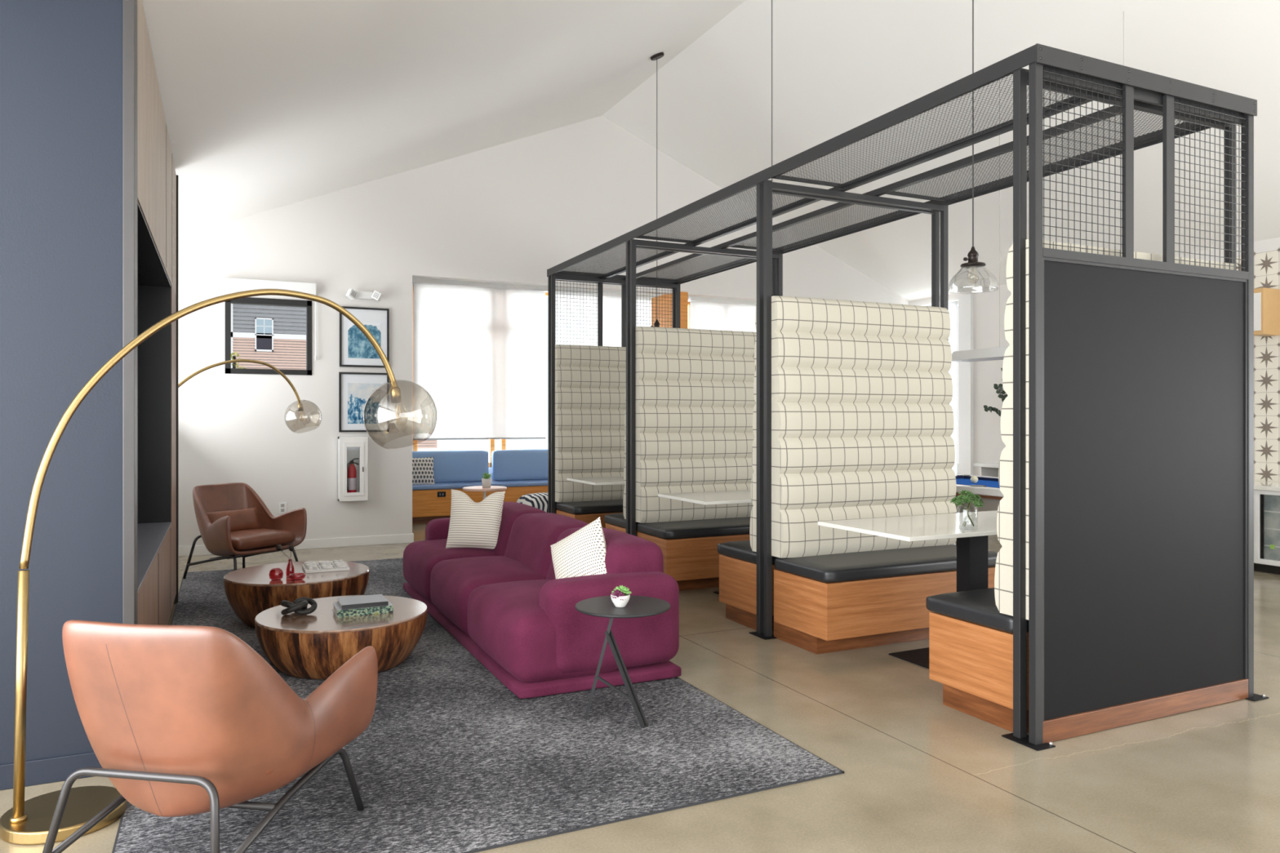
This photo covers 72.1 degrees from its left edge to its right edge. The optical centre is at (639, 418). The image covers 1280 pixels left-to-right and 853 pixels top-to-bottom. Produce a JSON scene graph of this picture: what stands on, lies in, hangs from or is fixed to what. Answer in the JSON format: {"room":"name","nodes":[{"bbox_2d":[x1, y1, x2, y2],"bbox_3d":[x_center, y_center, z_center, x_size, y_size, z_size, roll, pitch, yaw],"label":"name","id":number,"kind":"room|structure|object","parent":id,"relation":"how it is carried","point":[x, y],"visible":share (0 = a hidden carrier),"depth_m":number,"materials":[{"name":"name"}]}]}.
{"room":"common room","nodes":[
{"label":"common room","id":0,"kind":"room"},
{"bbox_2d":[0,0,122,764],"bbox_3d":[-2.933,-0.200,2.661,2.377,2.900,0.120,0,0,-25],"label":"wall","id":1,"kind":"structure","parent":0,"point":[61,60],"depth_m":3.03,"materials":[{"name":"blue paint"}]},
{"bbox_2d":[0,751,102,790],"bbox_3d":[-2.905,1.208,2.601,2.375,0.085,0.012,0,0,-25],"label":"baseboard","id":2,"kind":"structure","parent":1,"relation":"attached to","point":[55,769],"depth_m":3.01,"materials":[{"name":"blue paint"}]},
{"bbox_2d":[122,0,137,624],"bbox_3d":[-1.841,-0.200,3.174,0.036,2.900,0.126,0,0,-25],"label":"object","id":3,"kind":"structure","parent":1,"relation":"attached to","point":[129,7],"depth_m":3.12,"materials":[{"name":"metal"}]},
{"bbox_2d":[412,284,495,480],"bbox_3d":[-0.267,-0.350,12.244,6.800,3.200,0.160,0,0,-25],"label":"wall","id":4,"kind":"structure","parent":0,"point":[490,468],"depth_m":10.94,"materials":[{"name":"paint"}]},
{"bbox_2d":[413,284,689,467],"bbox_3d":[-0.245,-0.535,12.233,5.770,2.330,0.080,0,0,-25],"label":"window","id":5,"kind":"structure","parent":4,"relation":"in","point":[491,442],"depth_m":11.39,"materials":[{"name":"white wood"}]},
{"bbox_2d":[412,277,547,439],"bbox_3d":[-2.028,-0.767,11.264,1.762,2.065,0.097,0,0,-25],"label":"roller blind","id":6,"kind":"object","parent":5,"relation":"attached to","point":[479,347],"visible":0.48,"depth_m":11.26,"materials":[{"name":"fabric"}]},
{"bbox_2d":[555,287,597,346],"bbox_3d":[-0.871,-1.365,11.813,0.597,0.759,0.097,0,0,-25],"label":"roller blind","id":7,"kind":"object","parent":5,"relation":"attached to","point":[581,313],"depth_m":11.83,"materials":[{"name":"fabric"}]},
{"bbox_2d":[602,290,621,346],"bbox_3d":[-0.404,-1.365,12.034,0.267,0.759,0.097,0,0,-25],"label":"roller blind","id":8,"kind":"object","parent":5,"relation":"attached to","point":[611,317],"depth_m":12.05,"materials":[{"name":"fabric"}]},
{"bbox_2d":[635,292,662,326],"bbox_3d":[0.111,-1.513,12.278,0.404,0.465,0.097,0,0,-25],"label":"roller blind","id":9,"kind":"object","parent":5,"relation":"attached to","point":[647,299],"depth_m":12.25,"materials":[{"name":"fabric"}]},
{"bbox_2d":[688,296,756,332],"bbox_3d":[1.547,-0.767,12.958,1.870,2.065,0.097,0,0,-25],"label":"roller blind","id":10,"kind":"object","parent":4,"relation":"attached to","point":[705,313],"visible":0.19,"depth_m":12.79,"materials":[{"name":"fabric"}]},
{"bbox_2d":[178,115,908,546],"bbox_3d":[-0.629,-1.068,9.738,9.600,4.636,0.140,0,0,-25],"label":"wall","id":11,"kind":"structure","parent":0,"point":[512,212],"depth_m":8.78,"materials":[{"name":"paint"}]},
{"bbox_2d":[225,297,311,375],"bbox_3d":[-3.516,-0.776,8.331,0.757,0.717,0.092,0,0,-25],"label":"window","id":12,"kind":"structure","parent":11,"relation":"in","point":[247,300],"depth_m":8.29,"materials":[{"name":"black metal"}]},
{"bbox_2d":[221,277,316,360],"bbox_3d":[-3.477,-0.927,8.264,0.830,0.735,0.084,0,0,-25],"label":"roller blind","id":13,"kind":"object","parent":12,"relation":"attached to","point":[228,284],"visible":0.85,"depth_m":8.21,"materials":[{"name":"white fabric"}]},
{"bbox_2d":[278,502,286,513],"bbox_3d":[-3.394,0.848,8.345,0.074,0.105,0.008,0,0,-25],"label":"wall outlet","id":14,"kind":"object","parent":11,"relation":"attached to","point":[282,506],"visible":0.85,"depth_m":8.34,"materials":[{"name":"white plastic"}]},
{"bbox_2d":[178,533,413,556],"bbox_3d":[-3.503,1.205,8.369,2.634,0.090,0.154,0,0,-25],"label":"baseboard","id":15,"kind":"structure","parent":11,"relation":"attached to","point":[403,538],"depth_m":8.56,"materials":[{"name":"paint"}]},
{"bbox_2d":[337,436,368,501],"bbox_3d":[-2.791,0.486,8.550,0.265,0.623,0.155,0,0,-25],"label":"fire extinguisher cabinet","id":16,"kind":"object","parent":11,"relation":"attached to","point":[349,448],"visible":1,"depth_m":8.53,"materials":[{"name":"white metal"}]},
{"bbox_2d":[346,457,359,493],"bbox_3d":[-2.805,0.580,8.566,0.121,0.394,0.090,0,0,-25],"label":"fire extinguisher","id":17,"kind":"object","parent":16,"relation":"in","point":[351,469],"visible":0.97,"depth_m":8.53,"materials":[{"name":"red metal"}]},
{"bbox_2d":[338,372,389,431],"bbox_3d":[-2.716,-0.162,8.657,0.473,0.585,0.025,0,0,-25],"label":"framed print","id":18,"kind":"object","parent":11,"relation":"attached to","point":[355,388],"visible":0.89,"depth_m":8.65},
{"bbox_2d":[345,288,382,301],"bbox_3d":[-2.701,-1.210,8.610,0.356,0.104,0.123,0,0,-25],"label":"emergency light","id":19,"kind":"object","parent":11,"relation":"attached to","point":[351,294],"visible":1,"depth_m":8.62,"materials":[{"name":"white plastic"}]},
{"bbox_2d":[339,306,389,368],"bbox_3d":[-2.714,-0.801,8.658,0.469,0.588,0.025,0,0,-25],"label":"framed print","id":20,"kind":"object","parent":11,"relation":"attached to","point":[356,350],"visible":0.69,"depth_m":8.65},
{"bbox_2d":[0,523,1279,852],"bbox_3d":[1.655,1.290,3.163,11.100,0.080,18.700,0,0,-25],"label":"floor","id":21,"kind":"structure","parent":0,"point":[922,774],"depth_m":3.08,"materials":[{"name":"concrete"}]},
{"bbox_2d":[137,0,178,625],"bbox_3d":[-2.771,-0.198,4.473,0.622,2.895,3.013,0,0,-25],"label":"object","id":22,"kind":"object","parent":21,"relation":"on","point":[157,181],"visible":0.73,"depth_m":5.30,"materials":[{"name":"beige wood"}]},
{"bbox_2d":[137,522,171,591],"bbox_3d":[-2.652,0.644,4.206,0.608,0.012,2.428,0,0,-25],"label":"niche shelf","id":23,"kind":"object","parent":22,"relation":"attached to","point":[151,536],"depth_m":4.45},
{"bbox_2d":[0,288,437,844],"bbox_3d":[-1.387,0.387,3.153,0.362,1.727,1.502,0,0,43],"label":"floor lamp","id":24,"kind":"object","parent":21,"relation":"on","point":[28,822],"visible":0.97,"depth_m":2.69,"materials":[{"name":"gold metal"}]},
{"bbox_2d":[389,386,401,403],"bbox_3d":[-0.995,-0.097,3.581,0.042,0.068,0.048,0,0,43],"label":"socket","id":25,"kind":"object","parent":24,"relation":"attached to","point":[395,392],"depth_m":3.56,"materials":[{"name":"gold metal"}]},
{"bbox_2d":[178,359,321,433],"bbox_3d":[-3.243,0.387,6.955,0.362,1.727,1.502,0,0,43],"label":"floor lamp","id":26,"kind":"object","parent":21,"relation":"on","point":[300,408],"visible":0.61,"depth_m":7.11,"materials":[{"name":"gold metal"}]},
{"bbox_2d":[111,558,844,852],"bbox_3d":[-1.484,1.246,5.101,2.266,0.006,5.510,0,0,-25],"label":"area rug","id":27,"kind":"object","parent":21,"relation":"on","point":[448,759],"visible":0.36,"depth_m":3.16,"materials":[{"name":"grey carpet"}]},
{"bbox_2d":[42,620,377,852],"bbox_3d":[-1.233,0.884,2.518,0.715,0.725,0.687,0,0,10],"label":"armchair","id":28,"kind":"object","parent":27,"relation":"on","point":[180,720],"visible":1,"depth_m":2.28,"materials":[{"name":"beige leather"}]},
{"bbox_2d":[182,482,306,578],"bbox_3d":[-3.125,0.884,6.893,0.687,0.725,0.715,0,0,30],"label":"armchair","id":29,"kind":"object","parent":27,"relation":"on","point":[233,522],"visible":1,"depth_m":6.89,"materials":[{"name":"brown leather"}]},
{"bbox_2d":[206,506,261,531],"bbox_3d":[-3.197,0.808,6.934,0.128,0.177,0.440,0,0,30],"label":"lumbar cushion","id":30,"kind":"object","parent":29,"relation":"on","point":[243,519],"depth_m":6.93,"materials":[{"name":"brown leather"}]},
{"bbox_2d":[230,528,295,550],"bbox_3d":[-3.034,0.936,6.841,0.445,0.126,0.524,0,0,30],"label":"seat cushion","id":31,"kind":"object","parent":29,"relation":"on","point":[242,539],"depth_m":6.76,"materials":[{"name":"brown leather"}]},
{"bbox_2d":[223,560,369,628],"bbox_3d":[-2.120,1.097,5.458,0.842,0.293,0.842,0,0,29],"label":"coffee table","id":32,"kind":"object","parent":27,"relation":"on","point":[250,591],"visible":0.63,"depth_m":5.15,"materials":[{"name":"brown wood"}]},
{"bbox_2d":[268,568,283,580],"bbox_3d":[-2.145,0.916,5.180,0.080,0.067,0.080,0,0,-25],"label":"glass vase","id":33,"kind":"object","parent":32,"relation":"on","point":[275,574],"visible":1,"depth_m":5.15,"materials":[{"name":"red glass"}]},
{"bbox_2d":[285,559,294,577],"bbox_3d":[-2.093,0.896,5.260,0.048,0.108,0.048,0,0,-25],"label":"glass vase","id":34,"kind":"object","parent":32,"relation":"on","point":[290,568],"visible":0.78,"depth_m":5.25,"materials":[{"name":"red glass"}]},
{"bbox_2d":[275,544,295,559],"bbox_3d":[-2.122,0.843,5.255,0.122,0.186,0.052,0,0,-14],"label":"thistle","id":35,"kind":"object","parent":34,"relation":"in","point":[279,547],"visible":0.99,"depth_m":5.25,"materials":[{"name":"brown plant"}]},
{"bbox_2d":[288,573,306,580],"bbox_3d":[-2.019,0.932,5.179,0.095,0.036,0.079,0,0,-25],"label":"glass bowl","id":36,"kind":"object","parent":32,"relation":"on","point":[294,576],"visible":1,"depth_m":5.15,"materials":[{"name":"red glass"}]},
{"bbox_2d":[302,562,349,573],"bbox_3d":[-1.989,0.940,5.559,0.260,0.018,0.254,0,0,-25],"label":"game board","id":37,"kind":"object","parent":32,"relation":"on","point":[319,569],"visible":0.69,"depth_m":5.46,"materials":[{"name":"white ceramic"}]},
{"bbox_2d":[335,563,347,568],"bbox_3d":[-1.874,0.923,5.519,0.070,0.016,0.070,0,0,-25],"label":"game piece","id":38,"kind":"object","parent":37,"relation":"on","point":[341,565],"visible":1,"depth_m":5.50,"materials":[{"name":"white ceramic"}]},
{"bbox_2d":[254,595,427,679],"bbox_3d":[-1.509,1.112,4.475,0.832,0.262,0.832,0,0,42],"label":"coffee table","id":39,"kind":"object","parent":27,"relation":"on","point":[314,645],"visible":0.89,"depth_m":4.18,"materials":[{"name":"brown wood"}]},
{"bbox_2d":[280,597,317,615],"bbox_3d":[-1.715,0.945,4.421,0.172,0.071,0.179,0,0,-25],"label":"knot sculpture","id":40,"kind":"object","parent":39,"relation":"on","point":[300,606],"visible":1,"depth_m":4.38,"materials":[{"name":"black metal"}]},
{"bbox_2d":[332,598,393,617],"bbox_3d":[-1.414,0.963,4.479,0.270,0.036,0.203,0,0,-25],"label":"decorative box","id":41,"kind":"object","parent":39,"relation":"on","point":[339,612],"visible":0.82,"depth_m":4.39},
{"bbox_2d":[337,594,388,609],"bbox_3d":[-1.418,0.934,4.489,0.224,0.020,0.203,0,0,-25],"label":"book","id":42,"kind":"object","parent":41,"relation":"on","point":[377,600],"visible":1,"depth_m":4.44,"materials":[{"name":"grey paper"}]},
{"bbox_2d":[403,502,681,698],"bbox_3d":[-0.769,0.921,5.298,0.865,0.643,2.790,0,0,-25],"label":"sofa","id":43,"kind":"object","parent":27,"relation":"on","point":[506,605],"visible":0.84,"depth_m":4.21,"materials":[{"name":"fabric"}]},
{"bbox_2d":[403,538,495,603],"bbox_3d":[-1.279,1.041,6.075,0.610,0.388,0.919,0,0,-25],"label":"seat cushion","id":44,"kind":"object","parent":43,"relation":"on","point":[420,557],"depth_m":5.81,"materials":[{"name":"fabric"}]},
{"bbox_2d":[445,488,505,549],"bbox_3d":[-1.101,0.675,5.882,0.379,0.398,0.178,0,0,1],"label":"throw pillow","id":45,"kind":"object","parent":43,"relation":"on","point":[473,524],"visible":0.97,"depth_m":5.82,"materials":[{"name":"beige fabric"}]},
{"bbox_2d":[430,555,546,635],"bbox_3d":[-0.885,1.041,5.244,0.610,0.388,0.909,0,0,-25],"label":"seat cushion","id":46,"kind":"object","parent":43,"relation":"on","point":[452,581],"depth_m":5.03,"materials":[{"name":"fabric"}]},
{"bbox_2d":[489,502,546,555],"bbox_3d":[-0.923,0.835,6.146,0.417,0.470,0.834,0,0,-25],"label":"cushion","id":47,"kind":"object","parent":43,"relation":"on","point":[511,511],"depth_m":5.81,"materials":[{"name":"fabric"}]},
{"bbox_2d":[466,579,616,682],"bbox_3d":[-0.491,1.041,4.412,0.610,0.388,0.919,0,0,-25],"label":"seat cushion","id":48,"kind":"object","parent":43,"relation":"on","point":[519,635],"depth_m":4.01,"materials":[{"name":"fabric"}]},
{"bbox_2d":[503,512,588,577],"bbox_3d":[-0.566,0.835,5.392,0.417,0.470,0.824,0,0,-25],"label":"cushion","id":49,"kind":"object","parent":43,"relation":"on","point":[531,536],"depth_m":5.23,"materials":[{"name":"fabric"}]},
{"bbox_2d":[550,516,607,578],"bbox_3d":[-0.296,0.720,4.397,0.462,0.456,0.191,0,0,29],"label":"throw pillow","id":50,"kind":"object","parent":43,"relation":"on","point":[582,553],"visible":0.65,"depth_m":4.34,"materials":[{"name":"beige fabric"}]},
{"bbox_2d":[546,527,663,579],"bbox_3d":[-0.210,0.835,4.639,0.417,0.470,0.829,0,0,-25],"label":"cushion","id":51,"kind":"object","parent":43,"relation":"on","point":[625,553],"depth_m":4.31,"materials":[{"name":"fabric"}]},
{"bbox_2d":[575,595,670,728],"bbox_3d":[-0.069,1.018,3.719,0.404,0.457,0.423,0,0,-25],"label":"side table","id":52,"kind":"object","parent":27,"relation":"on","point":[637,606],"visible":0.93,"depth_m":3.62,"materials":[{"name":"black metal"}]},
{"bbox_2d":[610,585,631,607],"bbox_3d":[-0.083,0.744,3.693,0.092,0.088,0.090,0,0,-25],"label":"succulent pot","id":53,"kind":"object","parent":52,"relation":"on","point":[620,597],"visible":1,"depth_m":3.67,"materials":[{"name":"white ceramic"}]},
{"bbox_2d":[412,479,547,524],"bbox_3d":[-1.310,1.022,11.318,3.878,0.456,0.619,0,0,-25],"label":"bench","id":54,"kind":"object","parent":21,"relation":"on","point":[430,502],"visible":0.25,"depth_m":10.53,"materials":[{"name":"brown wood"}]},
{"bbox_2d":[412,457,435,484],"bbox_3d":[-2.682,0.640,10.614,0.407,0.353,0.152,0,0,-31],"label":"throw pillow","id":55,"kind":"object","parent":54,"relation":"on","point":[422,468],"visible":0.65,"depth_m":10.59,"materials":[{"name":"fabric"}]},
{"bbox_2d":[412,450,488,483],"bbox_3d":[-2.524,0.599,10.899,1.300,0.400,0.180,0,0,-25],"label":"cushion","id":56,"kind":"object","parent":54,"relation":"on","point":[449,466],"visible":0.48,"depth_m":10.93,"materials":[{"name":"blue fabric"}]},
{"bbox_2d":[491,448,547,480],"bbox_3d":[-1.292,0.599,11.482,1.305,0.400,0.180,0,0,-25],"label":"cushion","id":57,"kind":"object","parent":54,"relation":"on","point":[506,464],"visible":0.56,"depth_m":11.28,"materials":[{"name":"blue fabric"}]},
{"bbox_2d":[462,485,506,499],"bbox_3d":[-1.733,1.008,9.802,0.486,0.484,0.486,0,0,-25],"label":"side table","id":58,"kind":"object","parent":21,"relation":"on","point":[476,488],"visible":0.56,"depth_m":9.65,"materials":[{"name":"white ceramic"}]},
{"bbox_2d":[481,471,491,488],"bbox_3d":[-1.703,0.675,9.775,0.117,0.181,0.158,0,0,-25],"label":"potted plant","id":59,"kind":"object","parent":58,"relation":"on","point":[486,481],"visible":1,"depth_m":9.73,"materials":[{"name":"green plant"}]},
{"bbox_2d":[516,492,547,512],"bbox_3d":[-1.054,1.069,10.085,0.670,0.439,0.670,0,0,-25],"label":"pouf","id":60,"kind":"object","parent":21,"relation":"on","point":[539,500],"visible":0.21,"depth_m":9.80,"materials":[{"name":"fabric"}]},
{"bbox_2d":[555,344,626,528],"bbox_3d":[-0.112,0.275,8.384,1.321,1.950,0.570,0,0,-25],"label":"bench","id":61,"kind":"object","parent":21,"relation":"on","point":[590,381],"visible":0.45,"depth_m":8.33,"materials":[{"name":"beige fabric"}]},
{"bbox_2d":[555,499,623,514],"bbox_3d":[-0.097,0.823,8.354,1.321,0.089,0.502,0,0,-25],"label":"seat cushion","id":62,"kind":"object","parent":61,"relation":"on","point":[564,506],"depth_m":8.03,"materials":[{"name":"black leather"}]},
{"bbox_2d":[566,476,625,485],"bbox_3d":[0.124,0.889,7.818,1.402,0.722,0.670,0,0,-25],"label":"table","id":63,"kind":"object","parent":21,"relation":"on","point":[597,481],"visible":0.14,"depth_m":7.52,"materials":[{"name":"white stone"}]},
{"bbox_2d":[604,386,639,536],"bbox_3d":[0.413,0.275,7.276,1.321,1.950,0.570,0,0,-25],"label":"bench","id":64,"kind":"object","parent":21,"relation":"on","point":[617,522],"visible":0.05,"depth_m":6.91,"materials":[{"name":"brown wood"}]},
{"bbox_2d":[604,513,639,528],"bbox_3d":[0.399,0.823,7.307,1.321,0.089,0.502,0,0,-25],"label":"seat cushion","id":65,"kind":"object","parent":64,"relation":"on","point":[614,521],"depth_m":7.06,"materials":[{"name":"black leather"}]},
{"bbox_2d":[635,326,756,591],"bbox_3d":[0.659,0.275,6.758,1.321,1.950,0.570,0,0,-25],"label":"bench","id":66,"kind":"object","parent":21,"relation":"on","point":[695,402],"visible":0.66,"depth_m":6.73,"materials":[{"name":"beige fabric"}]},
{"bbox_2d":[637,516,750,539],"bbox_3d":[0.674,0.823,6.727,1.321,0.089,0.502,0,0,-25],"label":"seat cushion","id":67,"kind":"object","parent":66,"relation":"on","point":[678,527],"depth_m":6.47,"materials":[{"name":"black leather"}]},
{"bbox_2d":[657,489,751,594],"bbox_3d":[0.903,0.889,6.175,1.402,0.722,0.670,0,0,-25],"label":"table","id":68,"kind":"object","parent":21,"relation":"on","point":[708,498],"visible":0.23,"depth_m":5.95,"materials":[{"name":"white stone"}]},
{"bbox_2d":[716,305,777,631],"bbox_3d":[1.199,0.275,5.617,1.321,1.950,0.570,0,0,-25],"label":"bench","id":69,"kind":"object","parent":21,"relation":"on","point":[737,559],"visible":0.12,"depth_m":5.29,"materials":[{"name":"brown wood"}]},
{"bbox_2d":[716,540,777,564],"bbox_3d":[1.185,0.823,5.648,1.321,0.089,0.502,0,0,-25],"label":"seat cushion","id":70,"kind":"object","parent":69,"relation":"on","point":[733,552],"depth_m":5.40,"materials":[{"name":"black leather"}]},
{"bbox_2d":[771,295,997,654],"bbox_3d":[1.445,0.275,5.098,1.321,1.950,0.570,0,0,-25],"label":"bench","id":71,"kind":"object","parent":21,"relation":"on","point":[863,420],"visible":0.78,"depth_m":5.06,"materials":[{"name":"beige fabric"}]},
{"bbox_2d":[774,544,997,582],"bbox_3d":[1.460,0.823,5.068,1.321,0.089,0.502,0,0,-25],"label":"seat cushion","id":72,"kind":"object","parent":71,"relation":"on","point":[897,562],"depth_m":4.87,"materials":[{"name":"black leather"}]},
{"bbox_2d":[817,510,997,668],"bbox_3d":[1.689,0.889,4.514,1.402,0.722,0.670,0,0,-25],"label":"table","id":73,"kind":"object","parent":21,"relation":"on","point":[972,545],"visible":0.45,"depth_m":4.47,"materials":[{"name":"white stone"}]},
{"bbox_2d":[956,505,977,529],"bbox_3d":[1.566,0.472,4.205,0.096,0.110,0.096,0,0,-25],"label":"glass vase","id":74,"kind":"object","parent":73,"relation":"on","point":[973,505],"visible":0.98,"depth_m":4.19,"materials":[{"name":"clear glass"}]},
{"bbox_2d":[950,489,983,526],"bbox_3d":[1.564,0.428,4.205,0.151,0.173,0.162,0,0,-25],"label":"sprigs","id":75,"kind":"object","parent":74,"relation":"in","point":[961,500],"visible":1,"depth_m":4.19,"materials":[{"name":"green plant"}]},
{"bbox_2d":[546,43,1268,751],"bbox_3d":[0.944,-0.089,6.165,1.455,2.676,5.645,0,0,-25],"label":"canopy frame","id":76,"kind":"object","parent":21,"relation":"on","point":[1141,371],"visible":0.94,"depth_m":3.71,"materials":[{"name":"black metal"}]},
{"bbox_2d":[955,474,1004,545],"bbox_3d":[2.868,0.871,6.676,1.050,0.756,2.120,0,0,-25],"label":"pool table","id":77,"kind":"object","parent":21,"relation":"on","point":[988,488],"visible":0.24,"depth_m":6.46,"materials":[{"name":"blue fabric"}]},
{"bbox_2d":[973,462,999,476],"bbox_3d":[4.307,0.880,9.592,0.398,0.740,1.350,0,0,-25],"label":"console table","id":78,"kind":"object","parent":21,"relation":"on","point":[988,469],"visible":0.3,"depth_m":10.08,"materials":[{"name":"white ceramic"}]},
{"bbox_3d":[4.197,0.349,9.711,0.170,0.320,0.170,0,0,-25],"label":"ceramic vase","id":79,"kind":"object","parent":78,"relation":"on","visible":0},
{"bbox_2d":[983,368,1008,416],"bbox_3d":[4.116,-0.054,9.833,0.101,1.048,0.644,0,0,-25],"label":"eucalyptus branches","id":80,"kind":"object","parent":79,"relation":"in","point":[999,387],"visible":0.19,"depth_m":9.95,"materials":[{"name":"green plant"}]},
{"bbox_2d":[925,239,1234,733],"bbox_3d":[1.987,0.275,3.955,1.321,1.950,0.570,0,0,-25],"label":"bench","id":81,"kind":"object","parent":21,"relation":"on","point":[971,632],"visible":0.21,"depth_m":3.60,"materials":[{"name":"brown wood"}]},
{"bbox_2d":[925,587,1028,632],"bbox_3d":[1.972,0.823,3.986,1.321,0.089,0.502,0,0,-25],"label":"seat cushion","id":82,"kind":"object","parent":81,"relation":"on","point":[976,610],"depth_m":3.74,"materials":[{"name":"black leather"}]},
{"bbox_2d":[1253,480,1279,574],"bbox_3d":[5.461,0.897,6.902,0.600,0.704,2.000,0,0,-25],"label":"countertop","id":83,"kind":"structure","parent":21,"relation":"on","point":[1258,485],"depth_m":7.14,"materials":[{"name":"white stone"}]},
{"bbox_2d":[1253,489,1279,566],"bbox_3d":[5.436,0.880,6.979,0.560,0.601,0.740,0,0,-25],"label":"beverage fridge","id":84,"kind":"object","parent":83,"relation":"on","point":[1266,503],"visible":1,"depth_m":7.15,"materials":[{"name":"white metal"}]},
{"bbox_2d":[1253,480,1279,491],"bbox_3d":[5.461,0.561,6.902,0.600,0.033,2.000,0,0,-25],"label":"countertop","id":85,"kind":"structure","parent":83,"relation":"on","point":[1258,485],"depth_m":7.15,"materials":[{"name":"white stone"}]},
{"bbox_2d":[651,291,688,328],"bbox_3d":[0.348,-0.110,10.455,0.160,2.720,0.640,0,0,-25],"label":"column wood","id":86,"kind":"structure","parent":0,"point":[683,295],"depth_m":10.29,"materials":[{"name":"brown wood"}]},
{"bbox_2d":[142,0,1279,301],"bbox_3d":[2.182,-2.471,2.096,11.138,1.989,16.320,0,0,-25],"label":"ceiling","id":87,"kind":"structure","parent":0,"point":[268,104],"depth_m":6.92,"materials":[{"name":"paint"}]},
{"bbox_2d":[650,52,664,327],"bbox_3d":[0.150,-1.962,7.830,0.244,2.603,0.244,0,0,-25],"label":"pendant lamp","id":88,"kind":"object","parent":87,"relation":"hanging from","point":[658,55],"visible":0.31,"depth_m":7.83,"materials":[{"name":"brown metal"}]},
{"bbox_2d":[754,0,773,324],"bbox_3d":[0.929,-1.962,6.187,0.244,2.603,0.244,0,0,-25],"label":"pendant lamp","id":89,"kind":"object","parent":87,"relation":"hanging from","point":[771,0],"visible":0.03,"depth_m":6.18,"materials":[{"name":"brown metal"}]},
{"bbox_2d":[947,0,998,291],"bbox_3d":[1.715,-1.962,4.527,0.244,2.603,0.244,0,0,-25],"label":"pendant lamp","id":90,"kind":"object","parent":87,"relation":"hanging from","point":[972,255],"visible":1,"depth_m":4.52,"materials":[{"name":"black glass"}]},
{"bbox_2d":[960,246,986,267],"bbox_3d":[1.715,-0.836,4.527,0.124,0.100,0.124,0,0,-25],"label":"socket","id":91,"kind":"object","parent":90,"relation":"attached to","point":[972,255],"depth_m":4.51,"materials":[{"name":"brown metal"}]},
{"bbox_2d":[951,79,1008,361],"bbox_3d":[2.954,-1.585,6.378,0.300,2.240,1.700,0,0,-25],"label":"lamp","id":92,"kind":"object","parent":87,"relation":"hanging from","point":[990,353],"visible":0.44,"depth_m":6.76,"materials":[{"name":"white ceramic"}]},
{"bbox_2d":[908,237,1279,475],"bbox_3d":[6.553,-0.400,5.483,0.140,3.300,18.300,0,0,-25],"label":"wall","id":93,"kind":"structure","parent":0,"point":[988,445],"depth_m":10.42,"materials":[{"name":"paint"}]},
{"bbox_2d":[927,301,957,475],"bbox_3d":[3.630,-0.260,11.401,0.002,2.380,1.300,0,0,-25],"label":"window blind","id":94,"kind":"object","parent":93,"relation":"attached to","point":[953,306],"visible":0.21,"depth_m":10.86,"materials":[{"name":"fabric"}]},
{"bbox_2d":[958,294,973,475],"bbox_3d":[3.972,-0.125,10.711,0.050,2.750,0.200,0,0,-25],"label":"trim","id":95,"kind":"structure","parent":93,"relation":"attached to","point":[966,303],"depth_m":10.68,"materials":[{"name":"white paint"}]},
{"bbox_2d":[1236,248,1279,482],"bbox_3d":[5.580,-0.432,7.364,0.010,2.088,1.274,0,0,-25],"label":"wallpaper","id":96,"kind":"structure","parent":93,"relation":"attached to","point":[1266,264],"depth_m":7.64,"materials":[{"name":"beige paper"}]},
{"bbox_2d":[1253,287,1279,336],"bbox_3d":[5.356,-0.912,7.538,0.245,0.395,0.120,0,0,-25],"label":"wall sconce","id":97,"kind":"object","parent":93,"relation":"attached to","point":[1266,300],"visible":0.75,"depth_m":7.48,"materials":[{"name":"brown wood"}]},
{"bbox_2d":[1253,292,1261,330],"bbox_3d":[5.247,-0.910,7.487,0.005,0.320,0.080,0,0,-25],"label":"diffuser","id":98,"kind":"object","parent":97,"relation":"attached to","point":[1257,295],"depth_m":7.47,"materials":[{"name":"white ceramic"}]},
{"label":"outside","id":99,"kind":"structure","parent":0,"visible":0},
{"bbox_3d":[-6.172,1.450,20.037,34.000,0.200,18.500,0,0,-25],"label":"ground","id":100,"kind":"structure","parent":99,"visible":0},
{"bbox_2d":[231,351,245,368],"bbox_3d":[-5.157,0.241,11.274,0.336,2.219,0.327,0,0,-25],"label":"shrub","id":101,"kind":"object","parent":100,"relation":"on","point":[233,357],"visible":0.2,"depth_m":11.24,"materials":[{"name":"yellow plant"}]},
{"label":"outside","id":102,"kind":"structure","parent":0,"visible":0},
{"bbox_2d":[231,303,437,448],"bbox_3d":[-14.460,-3.200,40.454,9.000,9.100,6.500,0,0,-25],"label":"house","id":103,"kind":"structure","parent":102,"point":[275,335],"depth_m":36.81,"materials":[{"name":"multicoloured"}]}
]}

